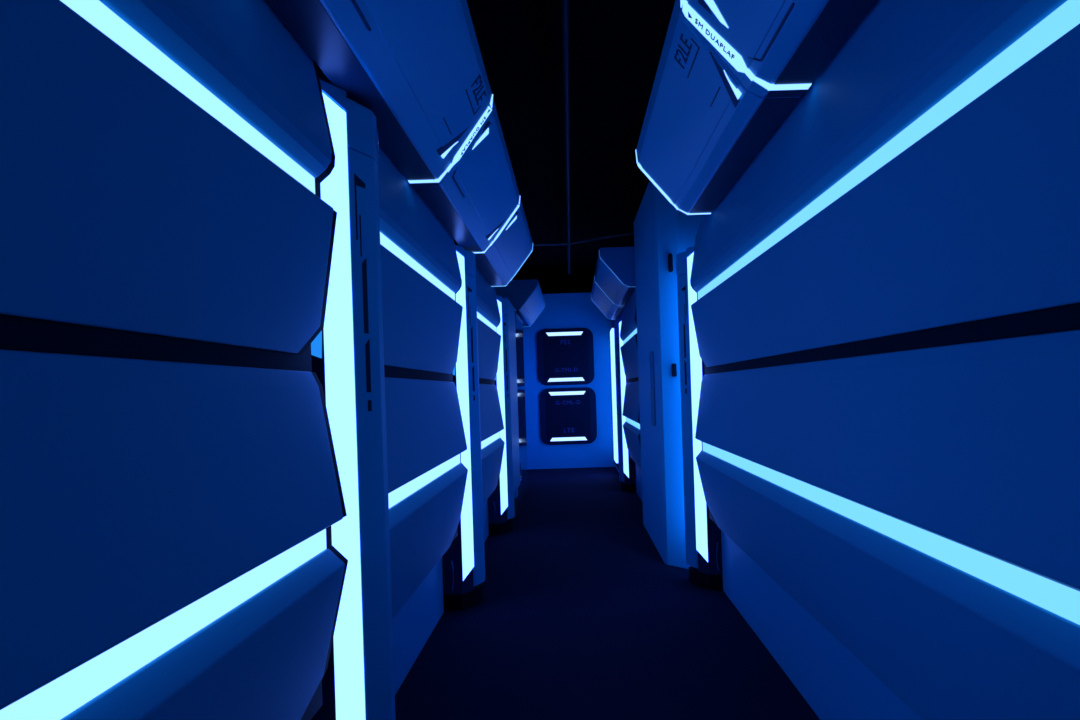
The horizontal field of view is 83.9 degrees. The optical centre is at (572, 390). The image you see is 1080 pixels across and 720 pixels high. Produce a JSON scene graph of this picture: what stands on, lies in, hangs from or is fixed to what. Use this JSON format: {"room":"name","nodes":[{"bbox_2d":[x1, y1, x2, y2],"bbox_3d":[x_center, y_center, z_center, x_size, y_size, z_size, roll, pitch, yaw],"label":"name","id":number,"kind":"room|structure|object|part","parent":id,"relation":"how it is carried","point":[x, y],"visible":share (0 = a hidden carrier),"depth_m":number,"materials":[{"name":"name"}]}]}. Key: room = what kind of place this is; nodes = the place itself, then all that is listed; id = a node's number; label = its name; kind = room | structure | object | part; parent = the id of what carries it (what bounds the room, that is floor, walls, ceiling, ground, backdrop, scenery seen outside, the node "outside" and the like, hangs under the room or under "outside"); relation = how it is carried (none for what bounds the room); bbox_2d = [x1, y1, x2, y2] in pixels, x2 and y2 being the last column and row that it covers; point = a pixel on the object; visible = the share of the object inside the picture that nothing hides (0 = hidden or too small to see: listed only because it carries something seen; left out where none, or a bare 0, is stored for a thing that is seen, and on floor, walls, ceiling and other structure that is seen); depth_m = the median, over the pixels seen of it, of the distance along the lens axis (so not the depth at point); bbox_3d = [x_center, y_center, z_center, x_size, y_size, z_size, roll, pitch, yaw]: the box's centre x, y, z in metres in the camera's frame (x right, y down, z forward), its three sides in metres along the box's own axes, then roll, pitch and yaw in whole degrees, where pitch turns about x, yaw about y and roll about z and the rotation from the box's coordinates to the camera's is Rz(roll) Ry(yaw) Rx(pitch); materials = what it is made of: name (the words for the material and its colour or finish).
{"room":"spaceship corridor","nodes":[
{"label":"spaceship corridor","id":0,"kind":"room"},
{"bbox_2d":[512,269,595,293],"bbox_3d":[-0.014,-0.440,11.150,4.400,3.600,0.100,-2,0,0],"label":"wall","id":1,"kind":"structure","parent":0,"point":[578,280],"depth_m":11.10,"materials":[{"name":"black paint"}]},
{"bbox_2d":[466,0,674,270],"bbox_3d":[-0.073,-2.289,5.000,4.400,0.100,12.400,-2,0,0],"label":"ceiling","id":2,"kind":"structure","parent":0,"point":[616,46],"depth_m":4.71,"materials":[{"name":"black paint"}]},
{"bbox_2d":[561,0,570,273],"bbox_3d":[-0.046,-1.940,4.700,0.046,0.044,10.400,-2,0,0],"label":"conduit","id":3,"kind":"object","parent":2,"relation":"attached to","point":[565,29],"visible":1,"depth_m":3.96,"materials":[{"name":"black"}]},
{"bbox_2d":[533,233,633,245],"bbox_3d":[-0.059,-1.839,7.200,2.802,0.184,0.024,-2,0,0],"label":"cable","id":4,"kind":"object","parent":3,"relation":"hanging from","point":[576,242],"visible":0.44,"depth_m":7.19,"materials":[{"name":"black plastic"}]},
{"bbox_2d":[523,292,620,468],"bbox_3d":[-0.006,-0.175,10.590,3.800,3.070,0.120,-2,0,0],"label":"wall","id":5,"kind":"structure","parent":0,"point":[561,310],"depth_m":10.53,"materials":[{"name":"blue metal"}]},
{"bbox_2d":[537,328,593,385],"bbox_3d":[-0.132,-0.591,10.501,0.995,0.990,0.054,-2,0,0],"label":"hatch","id":6,"kind":"object","parent":5,"relation":"attached to","point":[565,356],"visible":1,"depth_m":10.49,"materials":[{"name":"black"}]},
{"bbox_2d":[539,387,596,444],"bbox_3d":[-0.086,0.448,10.501,0.995,0.990,0.054,-2,0,0],"label":"hatch","id":7,"kind":"object","parent":5,"relation":"attached to","point":[567,415],"visible":1,"depth_m":10.49,"materials":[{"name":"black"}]},
{"bbox_2d":[395,467,819,719],"bbox_3d":[0.045,1.399,5.000,4.400,0.080,12.400,-2,0,0],"label":"floor","id":8,"kind":"structure","parent":0,"point":[580,615],"depth_m":3.28,"materials":[{"name":"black carpet"}]},
{"bbox_2d":[0,332,347,719],"bbox_3d":[-1.128,0.422,0.426,0.949,0.969,2.653,-2,0,0],"label":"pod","id":9,"kind":"object","parent":8,"relation":"on","point":[167,552],"visible":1,"depth_m":1.00,"materials":[{"name":"blue"}]},
{"bbox_2d":[0,0,336,363],"bbox_3d":[-1.159,-0.543,0.426,0.950,0.961,2.653,-2,0,0],"label":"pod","id":10,"kind":"object","parent":9,"relation":"on","point":[164,164],"visible":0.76,"depth_m":1.03,"materials":[{"name":"blue"}]},
{"bbox_3d":[-0.728,-0.816,0.408,0.070,0.433,2.617,-2,0,0],"label":"panel","id":11,"kind":"part","parent":10,"relation":"part of","materials":[{"name":"blue"}]},
{"bbox_3d":[-0.680,0.668,0.408,0.069,0.444,2.616,-2,0,0],"label":"panel","id":12,"kind":"part","parent":9,"relation":"part of","materials":[{"name":"blue plastic"}]},
{"bbox_2d":[311,80,395,719],"bbox_3d":[-0.784,0.235,1.876,0.350,2.300,0.252,-2,0,0],"label":"column","id":13,"kind":"structure","parent":8,"relation":"on","point":[347,356],"depth_m":1.85,"materials":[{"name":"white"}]},
{"bbox_3d":[-0.699,0.150,1.808,0.009,2.095,0.097,-2,0,41],"label":"light panel","id":14,"kind":"part","parent":13,"relation":"part of","materials":[{"name":"plastic"}]},
{"bbox_3d":[-0.644,-0.817,1.979,0.003,0.095,0.008,-2,0,0],"label":"corner trim","id":15,"kind":"part","parent":13,"relation":"part of","materials":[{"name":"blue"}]},
{"bbox_2d":[267,0,493,184],"bbox_3d":[-0.688,-1.112,1.985,0.686,0.393,1.390,-2,0,0],"label":"compartment","id":16,"kind":"object","parent":13,"relation":"on","point":[417,65],"visible":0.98,"depth_m":1.92,"materials":[{"name":"blue metal"}]},
{"bbox_3d":[-0.453,-1.109,1.987,0.177,0.224,1.362,-2,0,0],"label":"plate","id":17,"kind":"part","parent":16,"relation":"part of","materials":[{"name":"blue"}]},
{"bbox_2d":[441,142,457,158],"bbox_3d":[-0.525,-1.016,2.522,0.089,0.084,0.031,-2,0,-40],"label":"light","id":18,"kind":"object","parent":16,"relation":"attached to","point":[450,147],"depth_m":2.51,"materials":[{"name":"plastic"}]},
{"bbox_2d":[408,94,492,182],"bbox_3d":[-0.536,-1.107,2.636,0.382,0.373,0.068,-2,0,6],"label":"light","id":19,"kind":"object","parent":16,"relation":"attached to","point":[465,142],"depth_m":2.61,"materials":[{"name":"teal"}]},
{"bbox_2d":[392,557,443,694],"bbox_3d":[-1.124,1.153,2.897,0.620,0.486,1.715,-2,0,0],"label":"plinth","id":20,"kind":"object","parent":8,"relation":"on","point":[416,620],"visible":0.18,"depth_m":3.11,"materials":[{"name":"blue plastic"}]},
{"bbox_2d":[384,371,467,619],"bbox_3d":[-1.128,0.422,2.914,0.949,0.969,1.678,-2,0,0],"label":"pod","id":21,"kind":"object","parent":8,"relation":"on","point":[426,440],"visible":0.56,"depth_m":2.69,"materials":[{"name":"blue"}]},
{"bbox_2d":[377,144,462,377],"bbox_3d":[-1.159,-0.543,2.914,0.950,0.961,1.678,-2,0,0],"label":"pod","id":22,"kind":"object","parent":21,"relation":"on","point":[421,280],"visible":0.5,"depth_m":2.69,"materials":[{"name":"blue"}]},
{"bbox_3d":[-0.728,-0.816,2.896,0.070,0.433,1.642,-2,0,0],"label":"panel","id":23,"kind":"part","parent":22,"relation":"part of","materials":[{"name":"blue metal"}]},
{"bbox_3d":[-0.712,-0.319,2.896,0.070,0.440,1.642,-2,0,0],"label":"panel","id":24,"kind":"part","parent":22,"relation":"part of","materials":[{"name":"blue plastic"}]},
{"bbox_3d":[-0.696,0.166,2.896,0.069,0.440,1.642,-2,0,0],"label":"panel","id":25,"kind":"part","parent":21,"relation":"part of","materials":[{"name":"blue plastic"}]},
{"bbox_3d":[-0.680,0.668,2.896,0.069,0.444,1.641,-2,0,0],"label":"panel","id":26,"kind":"part","parent":21,"relation":"part of","materials":[{"name":"blue"}]},
{"bbox_2d":[442,245,484,610],"bbox_3d":[-0.784,0.235,3.876,0.350,2.300,0.252,-2,0,0],"label":"column","id":27,"kind":"structure","parent":8,"relation":"on","point":[463,563],"depth_m":3.84,"materials":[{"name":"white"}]},
{"bbox_3d":[-0.751,1.160,3.758,0.024,0.192,0.012,-2,0,0],"label":"corner trim","id":28,"kind":"part","parent":27,"relation":"part of","materials":[{"name":"black"}]},
{"bbox_3d":[-0.699,0.150,3.808,0.009,2.095,0.097,-2,0,41],"label":"light panel","id":29,"kind":"part","parent":27,"relation":"part of","materials":[{"name":"plastic"}]},
{"bbox_2d":[411,101,519,253],"bbox_3d":[-0.688,-1.112,3.360,0.686,0.393,1.351,-2,0,0],"label":"compartment","id":30,"kind":"object","parent":27,"relation":"on","point":[479,196],"visible":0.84,"depth_m":3.15,"materials":[{"name":"blue metal"}]},
{"bbox_3d":[-0.660,-0.926,3.360,0.117,0.012,1.343,-2,0,0],"label":"underside panel","id":31,"kind":"part","parent":30,"relation":"part of","materials":[{"name":"blue"}]},
{"bbox_2d":[472,128,488,149],"bbox_3d":[-0.424,-1.146,2.739,0.086,0.104,0.042,-2,0,-13],"label":"light","id":32,"kind":"object","parent":30,"relation":"attached to","point":[477,143],"depth_m":2.73,"materials":[{"name":"plastic"}]},
{"bbox_3d":[-0.453,-1.109,3.360,0.177,0.224,1.327,-2,0,0],"label":"plate","id":33,"kind":"part","parent":30,"relation":"part of","materials":[{"name":"blue metal"}]},
{"bbox_2d":[473,199,519,252],"bbox_3d":[-0.536,-1.107,4.002,0.382,0.373,0.050,-2,0,4],"label":"light","id":34,"kind":"object","parent":30,"relation":"attached to","point":[505,223],"depth_m":3.98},
{"bbox_2d":[483,499,488,541],"bbox_3d":[-1.124,1.153,4.897,0.620,0.486,1.715,-2,0,0],"label":"plinth","id":35,"kind":"object","parent":8,"relation":"on","point":[485,505],"visible":0.11,"depth_m":5.60,"materials":[{"name":"blue"}]},
{"bbox_2d":[479,381,504,503],"bbox_3d":[-1.128,0.422,4.914,0.949,0.969,1.678,-2,0,0],"label":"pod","id":36,"kind":"object","parent":8,"relation":"on","point":[491,421],"visible":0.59,"depth_m":4.96,"materials":[{"name":"blue plastic"}]},
{"bbox_2d":[454,239,500,382],"bbox_3d":[-1.159,-0.543,4.914,0.950,0.961,1.678,-2,0,0],"label":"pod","id":37,"kind":"object","parent":36,"relation":"on","point":[488,315],"visible":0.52,"depth_m":4.96,"materials":[{"name":"painted plastic"},{"name":"painted metal"},{"name":"luminous light strips"}]},
{"bbox_3d":[-0.728,-0.816,4.896,0.070,0.433,1.642,-2,0,0],"label":"panel","id":38,"kind":"part","parent":37,"relation":"part of","materials":[{"name":"blue plastic"}]},
{"bbox_3d":[-0.712,-0.319,4.896,0.070,0.440,1.642,-2,0,0],"label":"panel","id":39,"kind":"part","parent":37,"relation":"part of","materials":[{"name":"blue plastic"}]},
{"bbox_2d":[475,198,532,286],"bbox_3d":[-0.688,-1.112,4.670,0.686,0.393,1.261,-2,0,0],"label":"compartment","id":40,"kind":"object","parent":37,"relation":"attached to","point":[504,258],"visible":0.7,"depth_m":4.56,"materials":[{"name":"blue metal"}]},
{"bbox_3d":[-0.660,-0.926,4.670,0.117,0.012,1.253,-2,0,0],"label":"underside panel","id":41,"kind":"part","parent":40,"relation":"part of","materials":[{"name":"blue metal"}]},
{"bbox_2d":[491,247,532,286],"bbox_3d":[-0.536,-1.107,5.287,0.382,0.373,0.029,-2,0,2],"label":"light","id":42,"kind":"object","parent":40,"relation":"attached to","point":[520,266],"depth_m":5.27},
{"bbox_3d":[-0.453,-1.109,4.670,0.177,0.224,1.237,-2,0,0],"label":"plate","id":43,"kind":"part","parent":40,"relation":"part of","materials":[{"name":"blue metal"}]},
{"bbox_3d":[-0.696,0.166,4.896,0.069,0.440,1.642,-2,0,0],"label":"panel","id":44,"kind":"part","parent":36,"relation":"part of","materials":[{"name":"blue plastic"}]},
{"bbox_3d":[-0.680,0.668,4.896,0.069,0.444,1.641,-2,0,0],"label":"panel","id":45,"kind":"part","parent":36,"relation":"part of","materials":[{"name":"blue"}]},
{"bbox_2d":[488,295,514,534],"bbox_3d":[-0.784,0.235,5.876,0.350,2.300,0.252,-2,0,0],"label":"column","id":46,"kind":"structure","parent":8,"relation":"on","point":[501,509],"depth_m":5.84,"materials":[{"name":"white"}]},
{"bbox_3d":[-0.699,0.150,5.808,0.009,2.095,0.097,-2,0,41],"label":"light panel","id":47,"kind":"part","parent":46,"relation":"part of","materials":[{"name":"plastic"}]},
{"bbox_2d":[502,297,520,518],"bbox_3d":[-0.943,0.225,6.430,0.700,2.330,0.800,-2,0,0],"label":"wall","id":48,"kind":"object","parent":8,"relation":"on","point":[512,311],"visible":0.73,"depth_m":6.42,"materials":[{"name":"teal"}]},
{"bbox_2d":[515,313,527,506],"bbox_3d":[-0.982,0.204,7.655,0.624,2.375,1.590,-2,0,0],"label":"door","id":49,"kind":"structure","parent":8,"relation":"on","point":[523,485],"depth_m":7.80,"materials":[{"name":"blue metal"}]},
{"bbox_2d":[495,279,544,326],"bbox_3d":[-0.774,-1.199,8.515,0.686,0.393,1.890,-2,0,0],"label":"compartment","id":50,"kind":"object","parent":49,"relation":"on","point":[526,296],"visible":0.63,"depth_m":7.57,"materials":[{"name":"blue"}]},
{"bbox_3d":[-0.746,-1.013,8.515,0.117,0.012,1.882,-2,0,0],"label":"underside panel","id":51,"kind":"part","parent":50,"relation":"part of","materials":[{"name":"blue"}]},
{"bbox_3d":[-0.538,-1.197,8.515,0.177,0.224,1.866,-2,0,0],"label":"plate","id":52,"kind":"part","parent":50,"relation":"part of","materials":[{"name":"blue"}]},
{"bbox_2d":[610,316,621,471],"bbox_3d":[0.970,0.144,9.330,0.670,2.370,2.340,-2,0,0],"label":"light","id":53,"kind":"object","parent":8,"relation":"on","point":[612,332],"visible":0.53,"depth_m":9.22,"materials":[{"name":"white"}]},
{"bbox_3d":[0.653,0.079,9.470,0.040,2.080,0.500,-2,0,0],"label":"light panel","id":54,"kind":"part","parent":53,"relation":"part of","materials":[{"name":"plastic"}]},
{"bbox_2d":[614,318,635,491],"bbox_3d":[0.766,0.186,7.996,0.350,2.300,0.252,-2,0,0],"label":"column","id":55,"kind":"structure","parent":8,"relation":"on","point":[627,474],"depth_m":7.96,"materials":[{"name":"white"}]},
{"bbox_3d":[0.676,0.106,7.928,0.009,2.095,0.097,-2,0,-41],"label":"light panel","id":56,"kind":"part","parent":55,"relation":"part of","materials":[{"name":"plastic"}]},
{"bbox_2d":[622,379,640,468],"bbox_3d":[1.122,0.350,6.954,0.949,0.969,1.868,-2,0,0],"label":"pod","id":57,"kind":"object","parent":8,"relation":"on","point":[631,411],"visible":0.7,"depth_m":6.77,"materials":[{"name":"blue plastic"}]},
{"bbox_2d":[620,288,638,380],"bbox_3d":[1.091,-0.615,6.954,0.950,0.961,1.868,-2,0,0],"label":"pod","id":58,"kind":"object","parent":57,"relation":"on","point":[628,332],"visible":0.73,"depth_m":6.76,"materials":[{"name":"blue plastic"}]},
{"bbox_2d":[591,279,626,319],"bbox_3d":[0.599,-1.243,8.137,0.668,0.403,1.426,-2,0,0],"label":"compartment","id":59,"kind":"object","parent":58,"relation":"attached to","point":[610,310],"visible":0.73,"depth_m":8.07,"materials":[{"name":"blue"}]},
{"bbox_3d":[0.384,-1.214,8.137,0.194,0.240,1.402,-2,0,0],"label":"plate","id":60,"kind":"part","parent":59,"relation":"part of","materials":[{"name":"blue plastic"}]},
{"bbox_3d":[0.601,-1.052,8.137,0.064,0.012,1.418,-2,0,0],"label":"underside panel","id":61,"kind":"part","parent":59,"relation":"part of","materials":[{"name":"blue"}]},
{"bbox_2d":[594,247,635,305],"bbox_3d":[0.599,-1.243,6.720,0.668,0.403,1.400,-2,0,0],"label":"compartment","id":62,"kind":"object","parent":58,"relation":"attached to","point":[614,275],"visible":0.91,"depth_m":6.03,"materials":[{"name":"blue"}]},
{"bbox_3d":[0.384,-1.214,6.720,0.194,0.240,1.376,-2,0,0],"label":"plate","id":63,"kind":"part","parent":62,"relation":"part of","materials":[{"name":"blue metal"}]},
{"bbox_3d":[0.601,-1.052,6.720,0.064,0.012,1.392,-2,0,0],"label":"underside panel","id":64,"kind":"part","parent":62,"relation":"part of","materials":[{"name":"blue"}]},
{"bbox_3d":[0.643,-0.860,6.936,0.070,0.433,1.832,-2,0,0],"label":"panel","id":65,"kind":"part","parent":58,"relation":"part of","materials":[{"name":"blue"}]},
{"bbox_3d":[0.659,-0.363,6.936,0.070,0.440,1.832,-2,0,0],"label":"panel","id":66,"kind":"part","parent":58,"relation":"part of","materials":[{"name":"blue"}]},
{"bbox_3d":[0.675,0.122,6.936,0.069,0.440,1.832,-2,0,0],"label":"panel","id":67,"kind":"part","parent":57,"relation":"part of","materials":[{"name":"blue plastic"}]},
{"bbox_3d":[0.691,0.624,6.936,0.069,0.444,1.831,-2,0,0],"label":"panel","id":68,"kind":"part","parent":57,"relation":"part of","materials":[{"name":"blue plastic"}]},
{"bbox_2d":[635,463,641,499],"bbox_3d":[1.130,1.081,6.947,0.620,0.486,1.855,-2,0,0],"label":"plinth","id":69,"kind":"object","parent":8,"relation":"on","point":[637,469],"visible":0.11,"depth_m":7.49,"materials":[{"name":"blue metal"}]},
{"bbox_2d":[634,180,705,568],"bbox_3d":[1.066,-0.184,5.220,0.857,3.020,1.520,-2,0,0],"label":"pillar","id":70,"kind":"structure","parent":8,"relation":"on","point":[662,232],"depth_m":4.59,"materials":[{"name":"blue metal"}]},
{"bbox_3d":[0.648,-0.131,4.995,0.017,0.220,0.050,-2,0,0],"label":"handle","id":71,"kind":"part","parent":70,"relation":"part of","materials":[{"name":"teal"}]},
{"bbox_2d":[676,246,722,589],"bbox_3d":[0.931,0.180,4.111,0.350,2.300,0.262,-2,0,0],"label":"column","id":72,"kind":"structure","parent":8,"relation":"on","point":[703,543],"depth_m":4.07,"materials":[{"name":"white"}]},
{"bbox_3d":[0.841,0.101,4.038,0.009,2.095,0.097,-2,0,-41],"label":"light panel","id":73,"kind":"part","parent":72,"relation":"part of","materials":[{"name":"plastic"}]},
{"bbox_3d":[0.958,1.105,3.988,0.024,0.192,0.012,-2,0,0],"label":"corner trim","id":74,"kind":"part","parent":72,"relation":"part of","materials":[{"name":"black"}]},
{"bbox_2d":[721,530,921,719],"bbox_3d":[1.297,1.076,1.542,0.620,0.486,4.885,-2,0,0],"label":"plinth","id":75,"kind":"object","parent":8,"relation":"on","point":[835,684],"visible":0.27,"depth_m":2.54,"materials":[{"name":"blue plastic"}]},
{"bbox_2d":[695,317,1079,719],"bbox_3d":[1.287,0.344,1.556,0.949,0.969,4.913,-2,0,0],"label":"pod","id":76,"kind":"object","parent":8,"relation":"on","point":[919,500],"visible":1,"depth_m":1.41,"materials":[{"name":"blue"}]},
{"bbox_2d":[690,0,1079,370],"bbox_3d":[1.256,-0.620,1.556,0.950,0.961,4.913,-2,0,0],"label":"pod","id":77,"kind":"object","parent":76,"relation":"on","point":[925,183],"visible":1,"depth_m":1.44,"materials":[{"name":"blue"}]},
{"bbox_2d":[635,0,799,214],"bbox_3d":[0.728,-1.217,2.792,0.726,0.403,1.396,-2,0,0],"label":"compartment","id":78,"kind":"object","parent":77,"relation":"attached to","point":[702,127],"visible":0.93,"depth_m":2.53,"materials":[{"name":"blue metal"}]},
{"bbox_2d":[635,150,710,214],"bbox_3d":[0.577,-1.203,3.455,0.422,0.383,0.040,-2,0,3],"label":"light","id":79,"kind":"object","parent":78,"relation":"attached to","point":[643,169],"depth_m":3.45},
{"bbox_3d":[0.485,-1.187,2.792,0.194,0.240,1.372,-2,0,0],"label":"plate","id":80,"kind":"part","parent":78,"relation":"part of","materials":[{"name":"blue metal"}]},
{"bbox_2d":[724,70,741,98],"bbox_3d":[0.572,-1.091,2.128,0.090,0.084,0.031,-2,0,-40],"label":"light","id":81,"kind":"object","parent":78,"relation":"attached to","point":[732,84],"depth_m":2.13,"materials":[{"name":"plastic"}]},
{"bbox_3d":[0.731,-1.026,2.792,0.122,0.012,1.388,-2,0,0],"label":"underside panel","id":82,"kind":"part","parent":78,"relation":"part of","materials":[{"name":"blue metal"}]},
{"bbox_2d":[679,0,875,97],"bbox_3d":[0.728,-1.217,0.595,0.726,0.403,2.990,-2,0,0],"label":"compartment","id":83,"kind":"object","parent":77,"relation":"attached to","point":[775,48],"visible":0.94,"depth_m":1.85,"materials":[{"name":"blue"}]},
{"bbox_2d":[705,0,728,27],"bbox_3d":[0.462,-1.212,1.911,0.086,0.103,0.042,-2,0,-13],"label":"light","id":84,"kind":"object","parent":83,"relation":"attached to","point":[716,8],"depth_m":1.91,"materials":[{"name":"plastic"}]},
{"bbox_3d":[0.485,-1.187,0.595,0.194,0.240,2.966,-2,0,0],"label":"plate","id":85,"kind":"part","parent":83,"relation":"part of","materials":[{"name":"blue"}]},
{"bbox_2d":[680,0,811,90],"bbox_3d":[0.577,-1.203,2.011,0.422,0.383,0.079,-2,0,6],"label":"light","id":86,"kind":"object","parent":83,"relation":"attached to","point":[748,74],"depth_m":2.01,"materials":[{"name":"teal"}]},
{"bbox_3d":[0.731,-1.026,0.595,0.122,0.012,2.982,-2,0,0],"label":"underside panel","id":87,"kind":"part","parent":83,"relation":"part of","materials":[{"name":"blue metal"}]},
{"bbox_3d":[0.840,0.117,1.538,0.069,0.440,4.877,-2,0,0],"label":"panel","id":88,"kind":"part","parent":76,"relation":"part of","materials":[{"name":"blue"}]},
{"bbox_3d":[0.856,0.619,1.538,0.069,0.444,4.876,-2,0,0],"label":"panel","id":89,"kind":"part","parent":76,"relation":"part of","materials":[{"name":"blue"}]}
]}

